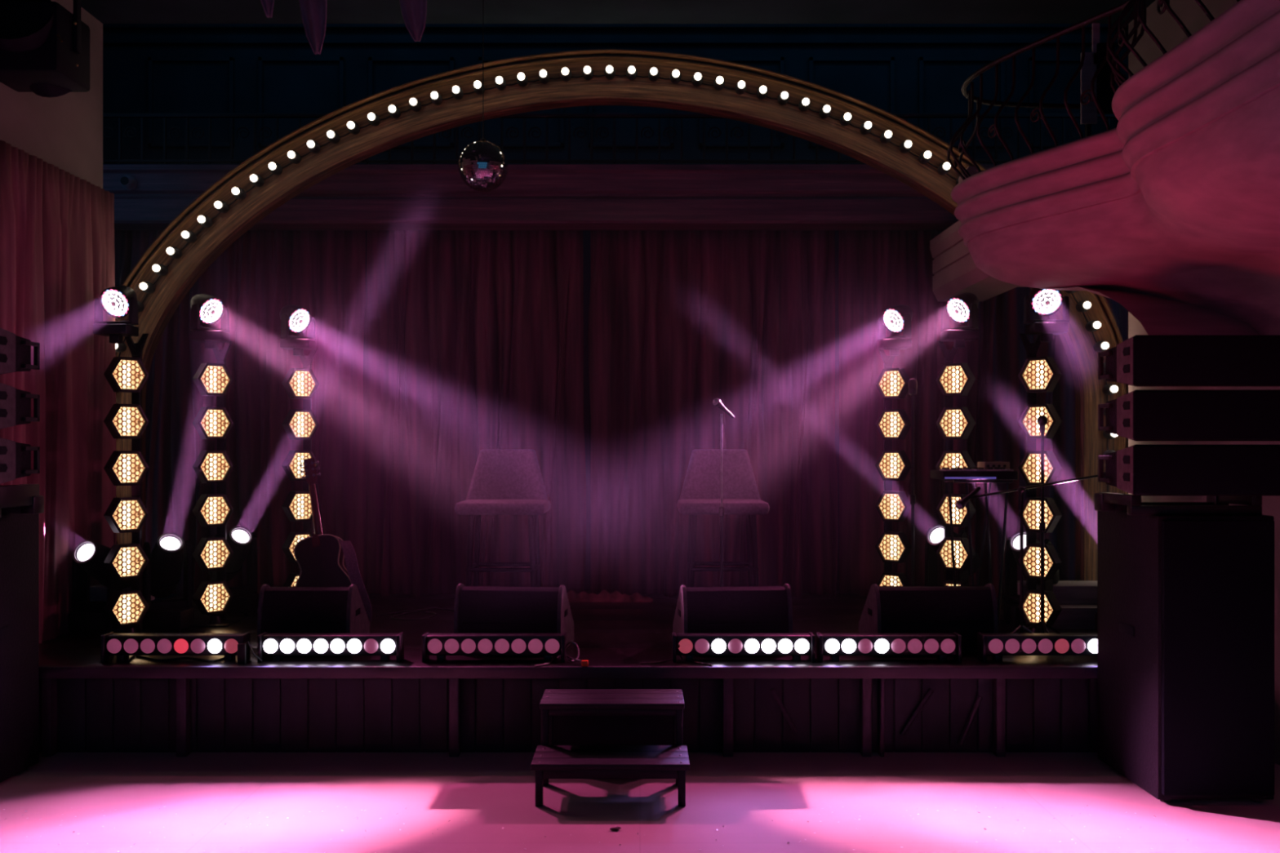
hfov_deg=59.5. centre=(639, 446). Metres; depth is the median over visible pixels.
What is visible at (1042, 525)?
microphone stand
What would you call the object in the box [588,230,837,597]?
curtain
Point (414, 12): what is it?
fabric
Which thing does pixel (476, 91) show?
socket
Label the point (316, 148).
socket
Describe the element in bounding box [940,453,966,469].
grille
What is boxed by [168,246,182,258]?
socket
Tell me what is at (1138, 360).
speaker
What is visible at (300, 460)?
light
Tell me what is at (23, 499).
frame
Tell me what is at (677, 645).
power cable
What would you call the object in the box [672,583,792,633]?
wedge monitor
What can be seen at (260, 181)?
socket
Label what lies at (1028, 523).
stage light
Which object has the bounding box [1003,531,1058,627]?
light
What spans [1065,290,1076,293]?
socket
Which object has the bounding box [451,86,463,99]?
socket
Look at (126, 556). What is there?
stage light
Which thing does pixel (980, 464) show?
module
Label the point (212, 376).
light
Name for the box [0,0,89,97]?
spotlight
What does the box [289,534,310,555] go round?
light
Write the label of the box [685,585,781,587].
grille
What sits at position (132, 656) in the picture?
power cable
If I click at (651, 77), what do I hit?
socket
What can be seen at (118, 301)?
light
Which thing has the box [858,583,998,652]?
wedge monitor
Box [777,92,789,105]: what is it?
socket
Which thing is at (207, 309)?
light
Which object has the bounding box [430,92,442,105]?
socket
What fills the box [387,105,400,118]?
socket
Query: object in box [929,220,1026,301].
balcony
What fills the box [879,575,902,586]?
stage light
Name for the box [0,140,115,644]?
curtain
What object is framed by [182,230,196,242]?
socket
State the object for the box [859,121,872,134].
socket
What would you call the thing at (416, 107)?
socket
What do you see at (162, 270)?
socket
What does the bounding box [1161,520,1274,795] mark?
grille
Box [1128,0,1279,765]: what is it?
wall
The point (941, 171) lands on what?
socket
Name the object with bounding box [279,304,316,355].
light
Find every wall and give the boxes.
[0,0,102,188]
[102,30,1128,600]
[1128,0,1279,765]
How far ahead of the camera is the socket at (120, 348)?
7.87 m
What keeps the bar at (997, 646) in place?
on the stage
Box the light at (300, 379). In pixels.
[289,370,315,395]
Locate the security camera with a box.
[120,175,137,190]
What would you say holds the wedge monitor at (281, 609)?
on the stage
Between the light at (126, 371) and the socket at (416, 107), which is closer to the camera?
the light at (126, 371)
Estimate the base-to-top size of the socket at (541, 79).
0.080 m
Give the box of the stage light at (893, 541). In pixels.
[879,534,903,559]
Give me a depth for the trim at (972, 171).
7.40 m
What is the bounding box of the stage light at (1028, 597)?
[1023,593,1052,622]
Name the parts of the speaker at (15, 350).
plate, handle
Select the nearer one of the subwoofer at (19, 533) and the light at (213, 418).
the subwoofer at (19, 533)
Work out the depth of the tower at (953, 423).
7.57 m
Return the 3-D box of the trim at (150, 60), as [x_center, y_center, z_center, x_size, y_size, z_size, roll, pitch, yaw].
[-0.080,-3.220,10.480,9.040,0.840,0.040,0,0,0]
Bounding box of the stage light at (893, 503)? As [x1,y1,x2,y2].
[879,493,903,519]
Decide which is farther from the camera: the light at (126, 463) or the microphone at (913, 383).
the microphone at (913, 383)
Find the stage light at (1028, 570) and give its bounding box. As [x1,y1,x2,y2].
[1023,546,1052,576]
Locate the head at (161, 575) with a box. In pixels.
[142,533,194,632]
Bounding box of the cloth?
[567,589,653,602]
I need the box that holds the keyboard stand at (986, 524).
[943,480,1013,633]
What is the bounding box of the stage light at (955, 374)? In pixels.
[940,365,966,392]
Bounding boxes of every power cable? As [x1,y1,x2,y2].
[126,655,224,662]
[640,643,712,666]
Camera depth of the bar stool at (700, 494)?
8.02 m
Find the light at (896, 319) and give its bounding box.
[877,304,912,355]
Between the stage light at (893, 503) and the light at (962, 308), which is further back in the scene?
the stage light at (893, 503)
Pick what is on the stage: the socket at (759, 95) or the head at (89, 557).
the head at (89, 557)
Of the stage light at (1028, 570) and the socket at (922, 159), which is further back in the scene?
the socket at (922, 159)
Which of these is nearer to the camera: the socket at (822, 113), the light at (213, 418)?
the light at (213, 418)
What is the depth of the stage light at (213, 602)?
7.56 m
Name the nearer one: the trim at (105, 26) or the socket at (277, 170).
the socket at (277, 170)
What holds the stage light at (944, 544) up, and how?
attached to the tower at (953, 423)
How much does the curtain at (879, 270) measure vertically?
2.972 m
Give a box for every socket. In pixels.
[115,342,126,352]
[137,301,144,312]
[142,281,155,293]
[154,263,168,275]
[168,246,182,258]
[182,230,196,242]
[198,215,213,227]
[215,200,229,213]
[232,186,246,199]
[250,173,264,186]
[269,162,282,175]
[288,151,301,164]
[306,140,320,153]
[327,130,340,143]
[346,121,359,134]
[367,113,380,126]
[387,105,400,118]
[408,97,421,111]
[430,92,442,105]
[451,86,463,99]
[472,81,484,94]
[494,76,506,90]
[515,73,528,86]
[537,70,549,84]
[560,68,571,81]
[582,67,593,79]
[604,66,615,79]
[626,67,637,79]
[648,68,659,81]
[670,71,681,84]
[691,73,702,86]
[713,77,724,90]
[734,81,746,94]
[755,86,768,99]
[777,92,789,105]
[798,98,810,111]
[818,105,831,118]
[840,113,852,126]
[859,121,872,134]
[880,130,892,143]
[899,140,911,153]
[918,151,931,164]
[937,162,950,175]
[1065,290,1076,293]
[1075,300,1089,311]
[1085,320,1098,332]
[1093,340,1106,352]
[1102,383,1115,395]
[1102,431,1115,439]
[1102,449,1115,455]
[1103,362,1106,373]
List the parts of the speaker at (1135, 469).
handle, plate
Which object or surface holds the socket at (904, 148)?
attached to the arch
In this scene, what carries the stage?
on the floor
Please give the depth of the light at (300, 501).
8.05 m
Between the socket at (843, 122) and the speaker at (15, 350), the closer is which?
the speaker at (15, 350)
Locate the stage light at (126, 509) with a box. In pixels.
[113,500,144,529]
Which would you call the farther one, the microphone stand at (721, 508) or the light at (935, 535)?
the light at (935, 535)
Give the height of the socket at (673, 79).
0.080 m
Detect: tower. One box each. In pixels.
[103,333,156,633]
[192,341,239,626]
[281,347,319,586]
[875,350,911,586]
[935,341,975,586]
[1011,333,1062,633]
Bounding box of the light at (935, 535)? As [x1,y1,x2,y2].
[924,524,979,586]
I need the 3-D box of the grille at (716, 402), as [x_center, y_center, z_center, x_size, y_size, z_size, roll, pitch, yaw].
[0.493,-0.283,7.179,0.055,0.052,0.052,40,-18,-23]
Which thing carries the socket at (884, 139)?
attached to the arch
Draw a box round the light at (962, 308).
[940,292,978,347]
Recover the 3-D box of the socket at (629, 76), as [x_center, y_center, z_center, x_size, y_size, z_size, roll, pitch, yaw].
[-0.058,-2.631,7.897,0.080,0.080,0.106,0,0,0]
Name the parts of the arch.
bulb, bulb, bulb, bulb, bulb, bulb, bulb, bulb, bulb, bulb, bulb, bulb, bulb, bulb, bulb, bulb, bulb, bulb, bulb, bulb, bulb, bulb, bulb, bulb, bulb, bulb, bulb, bulb, bulb, bulb, bulb, bulb, bulb, bulb, bulb, bulb, bulb, bulb, bulb, bulb, bulb, bulb, bulb, bulb, bulb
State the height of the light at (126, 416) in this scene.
0.192 m
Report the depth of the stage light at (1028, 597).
7.07 m
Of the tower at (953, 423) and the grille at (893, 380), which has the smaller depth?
the tower at (953, 423)
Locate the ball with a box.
[457,0,508,191]
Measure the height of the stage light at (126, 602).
0.192 m
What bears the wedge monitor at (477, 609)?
on the stage
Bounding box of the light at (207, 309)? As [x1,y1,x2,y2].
[190,293,230,348]
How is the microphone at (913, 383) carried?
on the microphone stand at (913, 497)
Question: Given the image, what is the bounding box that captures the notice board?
[1080,22,1115,137]
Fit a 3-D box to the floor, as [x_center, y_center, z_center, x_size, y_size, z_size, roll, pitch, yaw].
[0.000,1.750,4.100,10.400,0.100,13.200,0,0,0]
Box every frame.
[0,484,44,517]
[1094,492,1262,515]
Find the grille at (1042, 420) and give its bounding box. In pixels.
[1037,415,1047,425]
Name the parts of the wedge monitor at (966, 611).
handle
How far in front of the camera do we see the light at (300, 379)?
8.07 m
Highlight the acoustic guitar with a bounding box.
[293,457,372,624]
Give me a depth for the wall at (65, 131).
7.33 m
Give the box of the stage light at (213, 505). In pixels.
[201,497,229,524]
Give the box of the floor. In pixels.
[0,751,1279,852]
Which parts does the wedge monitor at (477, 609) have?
handle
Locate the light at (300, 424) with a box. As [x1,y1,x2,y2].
[289,412,315,436]
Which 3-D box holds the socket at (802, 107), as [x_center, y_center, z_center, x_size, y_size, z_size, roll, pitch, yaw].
[1.159,-2.409,7.897,0.080,0.080,0.106,0,0,0]
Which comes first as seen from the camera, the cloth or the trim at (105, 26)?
the cloth
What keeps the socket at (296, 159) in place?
attached to the arch
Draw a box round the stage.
[39,590,1097,756]
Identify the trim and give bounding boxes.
[102,23,1128,44]
[102,164,997,230]
[147,57,1115,147]
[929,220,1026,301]
[958,166,977,183]
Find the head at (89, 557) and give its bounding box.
[67,539,131,634]
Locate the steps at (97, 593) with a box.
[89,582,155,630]
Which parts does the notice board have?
post, dark frame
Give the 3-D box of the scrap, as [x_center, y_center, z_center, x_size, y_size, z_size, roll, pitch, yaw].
[-0.109,1.693,4.960,0.051,0.012,0.023,0,0,-18]
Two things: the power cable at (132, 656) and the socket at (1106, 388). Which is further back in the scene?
the socket at (1106, 388)
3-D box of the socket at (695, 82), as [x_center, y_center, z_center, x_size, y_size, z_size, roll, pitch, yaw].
[0.405,-2.585,7.897,0.080,0.080,0.106,0,0,0]
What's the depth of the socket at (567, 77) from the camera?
7.87 m
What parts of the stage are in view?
post, post, post, panel, post, post, post, post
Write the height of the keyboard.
0.075 m
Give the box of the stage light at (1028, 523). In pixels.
[1023,500,1052,528]
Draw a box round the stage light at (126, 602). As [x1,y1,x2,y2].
[113,593,144,623]
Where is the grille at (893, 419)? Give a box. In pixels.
[879,412,903,436]
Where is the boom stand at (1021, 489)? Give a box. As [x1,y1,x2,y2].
[970,471,1106,656]
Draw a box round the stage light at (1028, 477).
[1022,453,1052,482]
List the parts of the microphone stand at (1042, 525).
leg, leg, leg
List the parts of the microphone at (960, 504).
handle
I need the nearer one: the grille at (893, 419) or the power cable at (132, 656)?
the power cable at (132, 656)
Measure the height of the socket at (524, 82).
0.080 m
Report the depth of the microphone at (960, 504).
6.49 m
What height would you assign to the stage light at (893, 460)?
0.192 m
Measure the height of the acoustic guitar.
1.094 m
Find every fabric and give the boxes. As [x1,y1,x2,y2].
[260,0,274,17]
[298,0,327,54]
[399,0,426,41]
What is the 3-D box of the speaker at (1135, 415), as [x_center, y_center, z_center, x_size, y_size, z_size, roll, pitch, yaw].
[2.830,-0.148,5.500,1.000,0.244,0.400,0,0,0]
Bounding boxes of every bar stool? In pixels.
[454,448,551,586]
[676,448,769,586]
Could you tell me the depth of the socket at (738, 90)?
7.87 m
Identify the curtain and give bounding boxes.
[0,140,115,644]
[114,230,366,596]
[363,230,586,597]
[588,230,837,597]
[838,230,1128,597]
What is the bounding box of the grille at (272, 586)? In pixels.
[271,586,349,586]
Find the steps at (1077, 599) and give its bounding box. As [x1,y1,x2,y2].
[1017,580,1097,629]
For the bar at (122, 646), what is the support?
on the stage
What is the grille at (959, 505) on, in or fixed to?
attached to the microphone at (960, 504)
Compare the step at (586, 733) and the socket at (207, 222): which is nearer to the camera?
the step at (586, 733)
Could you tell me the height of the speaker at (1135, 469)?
0.244 m
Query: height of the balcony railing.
0.639 m
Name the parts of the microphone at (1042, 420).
handle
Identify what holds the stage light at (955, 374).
attached to the tower at (953, 423)
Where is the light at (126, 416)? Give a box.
[113,407,144,435]
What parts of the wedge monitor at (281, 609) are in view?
handle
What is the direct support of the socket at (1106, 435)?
attached to the arch
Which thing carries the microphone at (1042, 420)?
on the microphone stand at (1042, 525)
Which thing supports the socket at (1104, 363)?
attached to the arch
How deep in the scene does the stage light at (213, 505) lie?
7.57 m
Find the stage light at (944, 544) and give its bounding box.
[940,540,966,568]
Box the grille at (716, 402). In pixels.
[712,398,719,405]
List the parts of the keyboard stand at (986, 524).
leg, leg, rail, leg, leg, leg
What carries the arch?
on the stage
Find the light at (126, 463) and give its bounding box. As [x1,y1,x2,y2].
[113,453,144,482]
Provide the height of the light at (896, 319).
0.371 m
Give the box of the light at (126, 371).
[113,360,144,389]
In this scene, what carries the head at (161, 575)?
on the stage
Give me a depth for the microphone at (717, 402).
7.18 m
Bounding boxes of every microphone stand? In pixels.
[719,413,724,586]
[910,395,915,586]
[1018,432,1060,633]
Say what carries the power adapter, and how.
on the stage
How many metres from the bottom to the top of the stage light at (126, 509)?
0.192 m
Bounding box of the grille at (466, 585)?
[466,585,559,587]
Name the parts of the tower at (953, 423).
post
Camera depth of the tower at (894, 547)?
8.07 m
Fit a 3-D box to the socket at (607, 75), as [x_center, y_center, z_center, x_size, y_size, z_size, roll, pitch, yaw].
[-0.213,-2.635,7.897,0.080,0.080,0.106,0,0,0]
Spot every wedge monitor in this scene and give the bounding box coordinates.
[257,584,369,635]
[453,583,573,648]
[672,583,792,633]
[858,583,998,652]
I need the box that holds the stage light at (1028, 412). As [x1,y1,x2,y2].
[1022,407,1052,435]
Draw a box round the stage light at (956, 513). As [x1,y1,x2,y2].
[940,497,966,524]
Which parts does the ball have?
cord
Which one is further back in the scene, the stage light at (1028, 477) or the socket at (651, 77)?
the socket at (651, 77)
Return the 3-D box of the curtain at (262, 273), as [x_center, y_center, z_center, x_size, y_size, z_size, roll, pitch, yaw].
[-3.250,-0.284,8.964,2.142,2.972,0.177,0,0,0]
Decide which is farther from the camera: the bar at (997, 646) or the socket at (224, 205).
the socket at (224, 205)
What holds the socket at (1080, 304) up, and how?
attached to the arch
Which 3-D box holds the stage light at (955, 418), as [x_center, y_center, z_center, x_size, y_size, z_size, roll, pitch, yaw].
[2.117,-0.158,7.557,0.204,0.192,0.010,0,0,43]
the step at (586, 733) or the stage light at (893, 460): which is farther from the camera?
the stage light at (893, 460)
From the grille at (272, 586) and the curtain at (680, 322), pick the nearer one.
the grille at (272, 586)
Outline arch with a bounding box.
[115,49,1128,580]
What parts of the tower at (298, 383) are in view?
post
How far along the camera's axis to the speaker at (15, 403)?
5.45 m
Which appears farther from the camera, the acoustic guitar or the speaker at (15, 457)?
the acoustic guitar
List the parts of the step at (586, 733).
leg, leg, leg, leg, leg, leg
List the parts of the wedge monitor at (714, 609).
handle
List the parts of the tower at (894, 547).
post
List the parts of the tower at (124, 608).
post, plate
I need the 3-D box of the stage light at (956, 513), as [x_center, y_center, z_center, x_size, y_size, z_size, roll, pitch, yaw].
[2.117,0.431,7.557,0.204,0.192,0.010,0,0,43]
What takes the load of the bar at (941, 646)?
on the stage
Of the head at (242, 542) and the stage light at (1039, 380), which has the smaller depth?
the stage light at (1039, 380)
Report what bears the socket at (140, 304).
attached to the arch
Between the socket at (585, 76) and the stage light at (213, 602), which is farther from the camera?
the socket at (585, 76)
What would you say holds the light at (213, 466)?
attached to the tower at (211, 553)
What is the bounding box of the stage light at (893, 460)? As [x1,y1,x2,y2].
[879,453,903,478]
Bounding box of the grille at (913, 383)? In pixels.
[907,377,917,389]
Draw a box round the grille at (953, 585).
[878,585,983,586]
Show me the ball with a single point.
(482, 166)
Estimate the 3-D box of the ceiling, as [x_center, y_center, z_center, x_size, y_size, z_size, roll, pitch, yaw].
[-0.170,-3.000,2.660,7.400,0.100,10.320,0,0,0]
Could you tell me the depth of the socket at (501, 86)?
7.87 m
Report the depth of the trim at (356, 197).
8.62 m
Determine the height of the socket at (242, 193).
0.080 m
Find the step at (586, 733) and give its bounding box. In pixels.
[530,688,689,806]
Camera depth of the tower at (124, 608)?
7.06 m
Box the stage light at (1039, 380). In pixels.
[1022,360,1052,389]
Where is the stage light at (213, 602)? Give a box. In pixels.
[201,583,229,611]
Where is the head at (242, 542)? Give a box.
[208,526,258,616]
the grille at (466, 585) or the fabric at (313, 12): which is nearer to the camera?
the fabric at (313, 12)
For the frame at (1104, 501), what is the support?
on the subwoofer at (1185, 603)
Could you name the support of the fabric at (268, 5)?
hanging from the ceiling
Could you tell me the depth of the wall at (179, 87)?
10.50 m
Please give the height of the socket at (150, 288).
0.080 m
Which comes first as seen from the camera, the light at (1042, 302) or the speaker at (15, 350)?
the speaker at (15, 350)
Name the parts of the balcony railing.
rail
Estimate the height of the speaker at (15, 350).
0.244 m
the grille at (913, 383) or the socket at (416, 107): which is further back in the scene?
the socket at (416, 107)
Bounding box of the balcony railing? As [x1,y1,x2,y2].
[946,0,1239,180]
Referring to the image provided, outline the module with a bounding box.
[977,462,1009,469]
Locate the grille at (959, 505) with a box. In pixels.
[955,502,963,509]
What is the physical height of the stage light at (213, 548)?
0.192 m
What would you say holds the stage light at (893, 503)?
attached to the tower at (894, 547)
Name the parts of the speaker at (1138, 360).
handle, plate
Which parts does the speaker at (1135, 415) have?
handle, plate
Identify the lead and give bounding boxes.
[533,640,588,666]
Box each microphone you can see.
[712,398,734,418]
[907,377,917,395]
[955,486,980,509]
[1037,415,1047,432]
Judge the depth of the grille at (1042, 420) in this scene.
6.82 m
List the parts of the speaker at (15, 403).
plate, handle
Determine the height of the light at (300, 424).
0.192 m
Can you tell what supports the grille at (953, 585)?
attached to the wedge monitor at (966, 611)
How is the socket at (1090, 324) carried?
attached to the arch
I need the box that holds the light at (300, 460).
[289,453,311,478]
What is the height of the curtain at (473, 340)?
2.972 m
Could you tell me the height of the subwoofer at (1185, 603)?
1.370 m
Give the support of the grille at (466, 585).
attached to the wedge monitor at (477, 609)
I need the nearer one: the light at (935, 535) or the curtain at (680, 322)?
the light at (935, 535)
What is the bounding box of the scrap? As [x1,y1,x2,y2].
[609,826,621,830]
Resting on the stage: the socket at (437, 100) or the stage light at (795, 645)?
the stage light at (795, 645)
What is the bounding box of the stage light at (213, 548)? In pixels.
[201,540,229,568]
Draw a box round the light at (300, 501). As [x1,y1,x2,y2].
[289,493,311,519]
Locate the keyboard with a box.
[930,467,1017,479]
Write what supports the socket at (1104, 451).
attached to the arch
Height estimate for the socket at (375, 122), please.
0.080 m
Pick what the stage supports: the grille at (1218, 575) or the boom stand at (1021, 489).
the boom stand at (1021, 489)
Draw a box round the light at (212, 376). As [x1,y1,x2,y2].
[201,365,229,392]
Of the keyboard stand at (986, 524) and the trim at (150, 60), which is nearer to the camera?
the keyboard stand at (986, 524)
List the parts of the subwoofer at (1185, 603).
handle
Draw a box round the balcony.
[951,0,1279,335]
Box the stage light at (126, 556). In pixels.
[113,546,144,576]
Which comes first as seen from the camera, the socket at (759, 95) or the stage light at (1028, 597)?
the stage light at (1028, 597)
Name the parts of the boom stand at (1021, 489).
leg, boom arm, leg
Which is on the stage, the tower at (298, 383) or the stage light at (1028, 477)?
the tower at (298, 383)
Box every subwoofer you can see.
[0,513,39,782]
[1097,510,1274,802]
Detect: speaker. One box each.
[0,327,39,374]
[0,382,39,429]
[0,437,39,484]
[1097,335,1279,386]
[1097,390,1279,440]
[1097,444,1279,495]
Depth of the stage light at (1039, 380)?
7.06 m
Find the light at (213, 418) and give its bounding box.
[201,409,229,436]
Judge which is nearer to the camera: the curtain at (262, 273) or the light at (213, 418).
the light at (213, 418)
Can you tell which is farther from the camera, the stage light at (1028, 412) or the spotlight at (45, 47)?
the stage light at (1028, 412)
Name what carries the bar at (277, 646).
on the stage
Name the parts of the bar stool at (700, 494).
leg, leg, backrest, seat, leg, leg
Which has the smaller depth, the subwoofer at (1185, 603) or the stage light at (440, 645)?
the subwoofer at (1185, 603)
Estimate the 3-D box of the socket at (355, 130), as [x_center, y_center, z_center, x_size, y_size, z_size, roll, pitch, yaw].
[-2.020,-2.245,7.897,0.080,0.080,0.106,0,0,0]
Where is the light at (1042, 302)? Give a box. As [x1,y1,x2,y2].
[1023,287,1069,342]
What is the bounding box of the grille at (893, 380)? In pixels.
[879,370,903,395]
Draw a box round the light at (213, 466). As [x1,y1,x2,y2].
[201,453,229,479]
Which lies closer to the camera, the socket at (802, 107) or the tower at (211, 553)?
the tower at (211, 553)
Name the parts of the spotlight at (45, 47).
knob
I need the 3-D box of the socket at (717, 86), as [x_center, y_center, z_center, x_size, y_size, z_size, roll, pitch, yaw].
[0.557,-2.559,7.897,0.080,0.080,0.106,0,0,0]
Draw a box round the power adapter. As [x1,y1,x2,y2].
[237,640,262,663]
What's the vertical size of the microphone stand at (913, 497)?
1.535 m
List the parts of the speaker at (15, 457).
plate, handle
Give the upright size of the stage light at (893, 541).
0.192 m
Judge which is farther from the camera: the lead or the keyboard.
the keyboard
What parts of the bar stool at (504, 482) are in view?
leg, leg, seat, backrest, leg, leg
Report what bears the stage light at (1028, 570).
attached to the tower at (1040, 374)
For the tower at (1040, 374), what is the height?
1.920 m
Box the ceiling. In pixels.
[72,0,1155,23]
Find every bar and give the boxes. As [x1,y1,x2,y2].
[100,631,249,662]
[257,631,404,662]
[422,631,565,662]
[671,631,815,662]
[816,631,961,662]
[977,631,1097,662]
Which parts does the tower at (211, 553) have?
plate, post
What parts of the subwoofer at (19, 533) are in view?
handle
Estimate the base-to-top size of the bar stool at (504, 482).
1.182 m
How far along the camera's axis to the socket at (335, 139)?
7.88 m
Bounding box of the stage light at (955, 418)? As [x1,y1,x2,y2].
[940,409,966,436]
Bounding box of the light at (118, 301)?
[93,285,138,343]
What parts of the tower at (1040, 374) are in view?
plate, post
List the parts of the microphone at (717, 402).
handle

